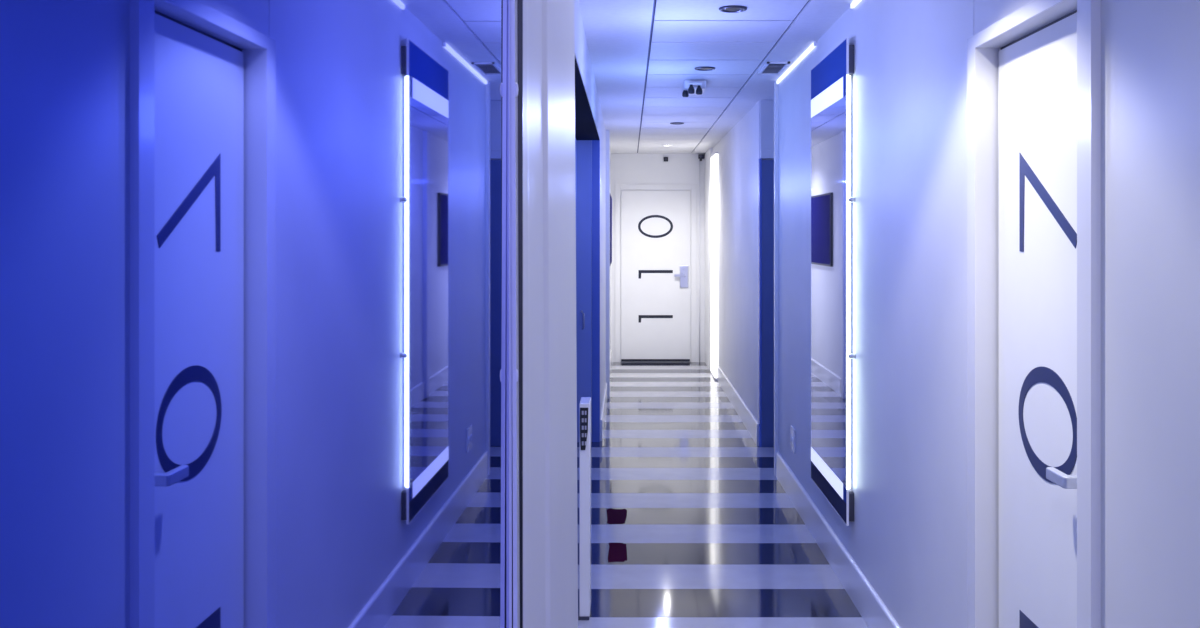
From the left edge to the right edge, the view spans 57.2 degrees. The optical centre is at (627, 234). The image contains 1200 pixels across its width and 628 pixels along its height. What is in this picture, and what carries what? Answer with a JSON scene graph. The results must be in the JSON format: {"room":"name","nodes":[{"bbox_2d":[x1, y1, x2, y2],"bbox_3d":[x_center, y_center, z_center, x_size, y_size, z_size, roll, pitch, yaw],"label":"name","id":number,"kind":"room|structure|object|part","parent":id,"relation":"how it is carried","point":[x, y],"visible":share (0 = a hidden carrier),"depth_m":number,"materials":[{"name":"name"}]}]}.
{"room":"hallway","nodes":[
{"label":"hallway","id":0,"kind":"room"},
{"bbox_2d":[574,0,610,416],"bbox_3d":[-0.292,0.275,5.750,0.415,2.550,15.500,0,0,0],"label":"wall","id":1,"kind":"structure","parent":0,"point":[582,55],"depth_m":8.40,"materials":[{"name":"paint"}]},
{"bbox_2d":[0,0,522,627],"bbox_3d":[-0.063,0.290,-0.055,0.041,2.500,1.090,0,0,0],"label":"mirror","id":2,"kind":"object","parent":1,"relation":"attached to","point":[261,261],"visible":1,"depth_m":0.17,"materials":[{"name":"clear glass"}]},
{"bbox_2d":[523,0,577,627],"bbox_3d":[-0.221,0.278,0.756,0.370,2.545,0.528,0,0,0],"label":"door frame","id":3,"kind":"structure","parent":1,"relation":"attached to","point":[550,524],"depth_m":0.65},
{"bbox_2d":[575,58,598,354],"bbox_3d":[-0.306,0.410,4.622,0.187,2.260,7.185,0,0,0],"label":"door frame","id":4,"kind":"structure","parent":1,"relation":"in","point":[585,127],"depth_m":6.92,"materials":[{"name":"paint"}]},
{"bbox_3d":[-0.392,0.415,7.293,0.017,2.250,1.785,0,0,0],"label":"panel","id":5,"kind":"part","parent":4,"relation":"part of","materials":[{"name":"blue paint"}]},
{"bbox_2d":[577,139,599,441],"bbox_3d":[-0.306,0.415,8.211,0.188,2.270,0.078,0,0,0],"label":"door","id":6,"kind":"structure","parent":1,"relation":"in","point":[588,151],"depth_m":8.22,"materials":[{"name":"blue paint"}]},
{"bbox_3d":[-0.338,0.632,8.196,0.031,0.140,0.048,0,0,0],"label":"handle","id":7,"kind":"part","parent":6,"relation":"part of","materials":[{"name":"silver metal"}]},
{"bbox_3d":[-0.241,0.415,8.241,0.058,2.270,0.018,0,0,0],"label":"frame","id":8,"kind":"part","parent":6,"relation":"part of","materials":[{"name":"blue paint"}]},
{"bbox_2d":[600,349,611,440],"bbox_3d":[-0.202,1.470,10.835,0.016,0.160,5.130,0,0,0],"label":"baseboard","id":9,"kind":"structure","parent":1,"relation":"attached to","point":[604,405],"depth_m":9.08,"materials":[{"name":"white"}]},
{"bbox_2d":[606,130,609,398],"bbox_3d":[-0.202,0.280,10.460,0.056,2.540,0.120,0,0,0],"label":"pilaster","id":10,"kind":"object","parent":1,"relation":"attached to","point":[607,131],"visible":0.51,"depth_m":10.40,"materials":[{"name":"white paint"}]},
{"bbox_2d":[610,194,611,264],"bbox_3d":[-0.195,-0.055,11.750,0.030,0.750,1.300,0,0,0],"label":"wall screen","id":11,"kind":"object","parent":1,"relation":"attached to","point":[610,194],"visible":0.36,"depth_m":11.44,"materials":[{"name":"black plastic"}]},
{"bbox_2d":[611,153,704,361],"bbox_3d":[0.350,0.275,13.460,1.900,2.550,0.120,0,0,0],"label":"wall","id":12,"kind":"structure","parent":0,"point":[637,168],"depth_m":13.40,"materials":[{"name":"white paint"}]},
{"bbox_2d":[615,184,696,361],"bbox_3d":[0.338,0.465,13.374,0.997,2.170,0.072,0,0,0],"label":"door","id":13,"kind":"structure","parent":12,"relation":"in","point":[659,228],"depth_m":13.38,"materials":[{"name":"white wood"}]},
{"bbox_3d":[0.632,0.454,13.354,0.144,0.116,0.032,0,0,0],"label":"lever","id":14,"kind":"part","parent":13,"relation":"part of","materials":[{"name":"silver metal"}]},
{"bbox_3d":[0.682,0.507,13.377,0.105,0.275,0.013,0,0,0],"label":"lock plate","id":15,"kind":"part","parent":13,"relation":"part of","materials":[{"name":"silver metal"}]},
{"bbox_2d":[699,161,699,361],"bbox_3d":[0.872,0.320,13.392,0.017,2.460,0.013,0,0,0],"label":"cable","id":16,"kind":"object","parent":12,"relation":"attached to","point":[699,161],"visible":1,"depth_m":13.39,"materials":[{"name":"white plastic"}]},
{"bbox_2d":[698,154,704,160],"bbox_3d":[0.890,-0.938,13.341,0.070,0.075,0.118,0,0,0],"label":"camera","id":17,"kind":"object","parent":12,"relation":"attached to","point":[700,156],"visible":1,"depth_m":13.29,"materials":[{"name":"black plastic"}]},
{"bbox_2d":[578,0,853,153],"bbox_3d":[0.350,-1.030,5.750,1.900,0.080,15.500,0,0,0],"label":"ceiling","id":18,"kind":"structure","parent":0,"point":[642,53],"depth_m":6.13,"materials":[{"name":"white paint"}]},
{"bbox_2d":[682,80,705,96],"bbox_3d":[0.425,-0.942,7.135,0.149,0.097,0.411,0,0,0],"label":"emergency light","id":19,"kind":"object","parent":18,"relation":"attached to","point":[690,87],"visible":1,"depth_m":7.02,"materials":[{"name":"white plastic"}]},
{"bbox_2d":[695,67,714,70],"bbox_3d":[0.456,-0.985,6.520,0.124,0.009,0.124,0,0,0],"label":"recessed light","id":20,"kind":"object","parent":18,"relation":"in","point":[696,68],"visible":1,"depth_m":6.50,"materials":[{"name":"grey metal"}]},
{"bbox_2d":[719,5,746,12],"bbox_3d":[0.458,-0.985,4.800,0.124,0.009,0.124,0,0,0],"label":"recessed light","id":21,"kind":"object","parent":18,"relation":"in","point":[733,8],"visible":1,"depth_m":4.78,"materials":[{"name":"grey metal"}]},
{"bbox_2d":[758,62,789,74],"bbox_3d":[0.860,-0.985,6.500,0.130,0.010,0.440,0,0,0],"label":"ceiling vent","id":22,"kind":"object","parent":18,"relation":"in","point":[770,68],"visible":1,"depth_m":6.51,"materials":[{"name":"white plastic"}]},
{"bbox_2d":[776,41,816,83],"bbox_3d":[0.957,-0.978,6.335,0.015,0.023,1.446,0,0,0],"label":"light strip","id":23,"kind":"object","parent":18,"relation":"attached to","point":[814,44],"visible":1,"depth_m":6.17,"materials":[{"name":"white plastic"}]},
{"bbox_2d":[850,0,860,8],"bbox_3d":[0.957,-0.978,4.150,0.015,0.023,1.116,0,0,0],"label":"light strip","id":24,"kind":"object","parent":18,"relation":"attached to","point":[854,3],"visible":1,"depth_m":4.64,"materials":[{"name":"white plastic"}]},
{"bbox_2d":[577,362,867,627],"bbox_3d":[0.350,1.590,5.750,1.900,0.080,15.500,0,0,0],"label":"floor","id":25,"kind":"structure","parent":0,"point":[712,537],"depth_m":5.93,"materials":[{"name":"tile"}]},
{"bbox_2d":[578,397,590,619],"bbox_3d":[-0.177,1.114,4.511,0.046,0.872,0.178,0,0,0],"label":"gate post","id":26,"kind":"object","parent":25,"relation":"on","point":[585,402],"visible":1,"depth_m":4.43,"materials":[{"name":"white metal"}]},
{"bbox_3d":[-0.176,0.780,4.428,0.033,0.170,0.008,0,0,0],"label":"strike plate","id":27,"kind":"part","parent":26,"relation":"part of","materials":[{"name":"black plastic"}]},
{"bbox_2d":[606,509,626,523],"bbox_3d":[-0.063,1.550,6.065,0.116,0.001,0.330,0,0,0],"label":"red stain","id":28,"kind":"object","parent":25,"relation":"on","point":[614,516],"visible":1,"depth_m":6.05,"materials":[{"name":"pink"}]},
{"bbox_2d":[608,543,626,561],"bbox_3d":[-0.051,1.550,5.375,0.094,0.001,0.330,0,0,0],"label":"red stain","id":29,"kind":"object","parent":25,"relation":"on","point":[617,552],"visible":1,"depth_m":5.37,"materials":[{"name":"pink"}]},
{"bbox_2d":[713,0,1199,627],"bbox_3d":[1.145,0.275,5.750,0.360,2.550,15.500,0,0,0],"label":"wall","id":30,"kind":"structure","parent":0,"point":[907,534],"depth_m":3.35,"materials":[{"name":"white paint"}]},
{"bbox_2d":[705,148,712,369],"bbox_3d":[0.960,0.280,12.950,0.050,2.540,0.900,0,0,0],"label":"pilaster","id":31,"kind":"object","parent":30,"relation":"attached to","point":[709,152],"visible":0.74,"depth_m":12.94,"materials":[{"name":"white paint"}]},
{"bbox_2d":[710,152,717,379],"bbox_3d":[0.946,0.330,12.100,0.032,2.440,0.710,0,0,0],"label":"light strip","id":32,"kind":"object","parent":30,"relation":"attached to","point":[714,157],"visible":0.98,"depth_m":11.85,"materials":[{"name":"white plastic"}]},
{"bbox_2d":[759,100,773,446],"bbox_3d":[1.113,0.280,8.066,0.304,2.540,0.051,0,0,0],"label":"door","id":33,"kind":"structure","parent":30,"relation":"in","point":[766,167],"depth_m":8.05,"materials":[{"name":"blue paint"}]},
{"bbox_3d":[0.969,0.495,8.066,0.016,2.110,0.051,0,0,0],"label":"frame","id":34,"kind":"part","parent":33,"relation":"part of","materials":[{"name":"blue paint"}]},
{"bbox_3d":[1.118,-0.775,8.065,0.294,0.430,0.050,0,0,0],"label":"transom panel","id":35,"kind":"part","parent":33,"relation":"part of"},
{"bbox_2d":[774,81,777,475],"bbox_3d":[0.964,0.280,7.091,0.042,2.540,0.042,0,0,0],"label":"trim","id":36,"kind":"structure","parent":30,"relation":"attached to","point":[775,84],"depth_m":7.07,"materials":[{"name":"white"}]},
{"bbox_2d":[790,426,795,453],"bbox_3d":[0.959,1.190,6.400,0.013,0.140,0.140,0,0,0],"label":"wall socket","id":37,"kind":"object","parent":30,"relation":"attached to","point":[792,430],"visible":1,"depth_m":6.37,"materials":[{"name":"white plastic"}]},
{"bbox_2d":[717,365,899,627],"bbox_3d":[0.957,1.470,5.700,0.016,0.160,15.400,0,0,0],"label":"baseboard","id":38,"kind":"structure","parent":30,"relation":"attached to","point":[873,611],"depth_m":5.29,"materials":[{"name":"white"}]},
{"bbox_2d":[811,38,854,525],"bbox_3d":[0.949,0.199,5.129,0.039,2.075,0.930,0,0,0],"label":"wall mirror","id":39,"kind":"object","parent":30,"relation":"attached to","point":[831,199],"visible":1,"depth_m":5.00,"materials":[{"name":"clear glass"}]},
{"bbox_3d":[0.934,0.240,5.135,0.008,1.670,0.910,0,0,0],"label":"glass","id":40,"kind":"part","parent":39,"relation":"part of","materials":[{"name":"blue mirror"}]},
{"bbox_2d":[846,75,848,488],"bbox_3d":[0.934,0.200,4.677,0.011,1.760,0.006,0,0,0],"label":"light","id":41,"kind":"object","parent":39,"relation":"attached to","point":[847,76],"depth_m":4.67,"materials":[{"name":"white"}]},
{"bbox_2d":[967,0,1100,627],"bbox_3d":[1.002,0.502,2.655,0.115,2.096,0.821,0,0,0],"label":"door","id":42,"kind":"structure","parent":30,"relation":"in","point":[1034,74],"depth_m":2.73,"materials":[{"name":"white lacquer"},{"name":"navy vinyl"},{"name":"metal"}]},
{"bbox_3d":[0.974,0.540,2.447,0.052,0.026,0.108,0,0,0],"label":"lever","id":43,"kind":"part","parent":42,"relation":"part of","materials":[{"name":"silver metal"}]}
]}

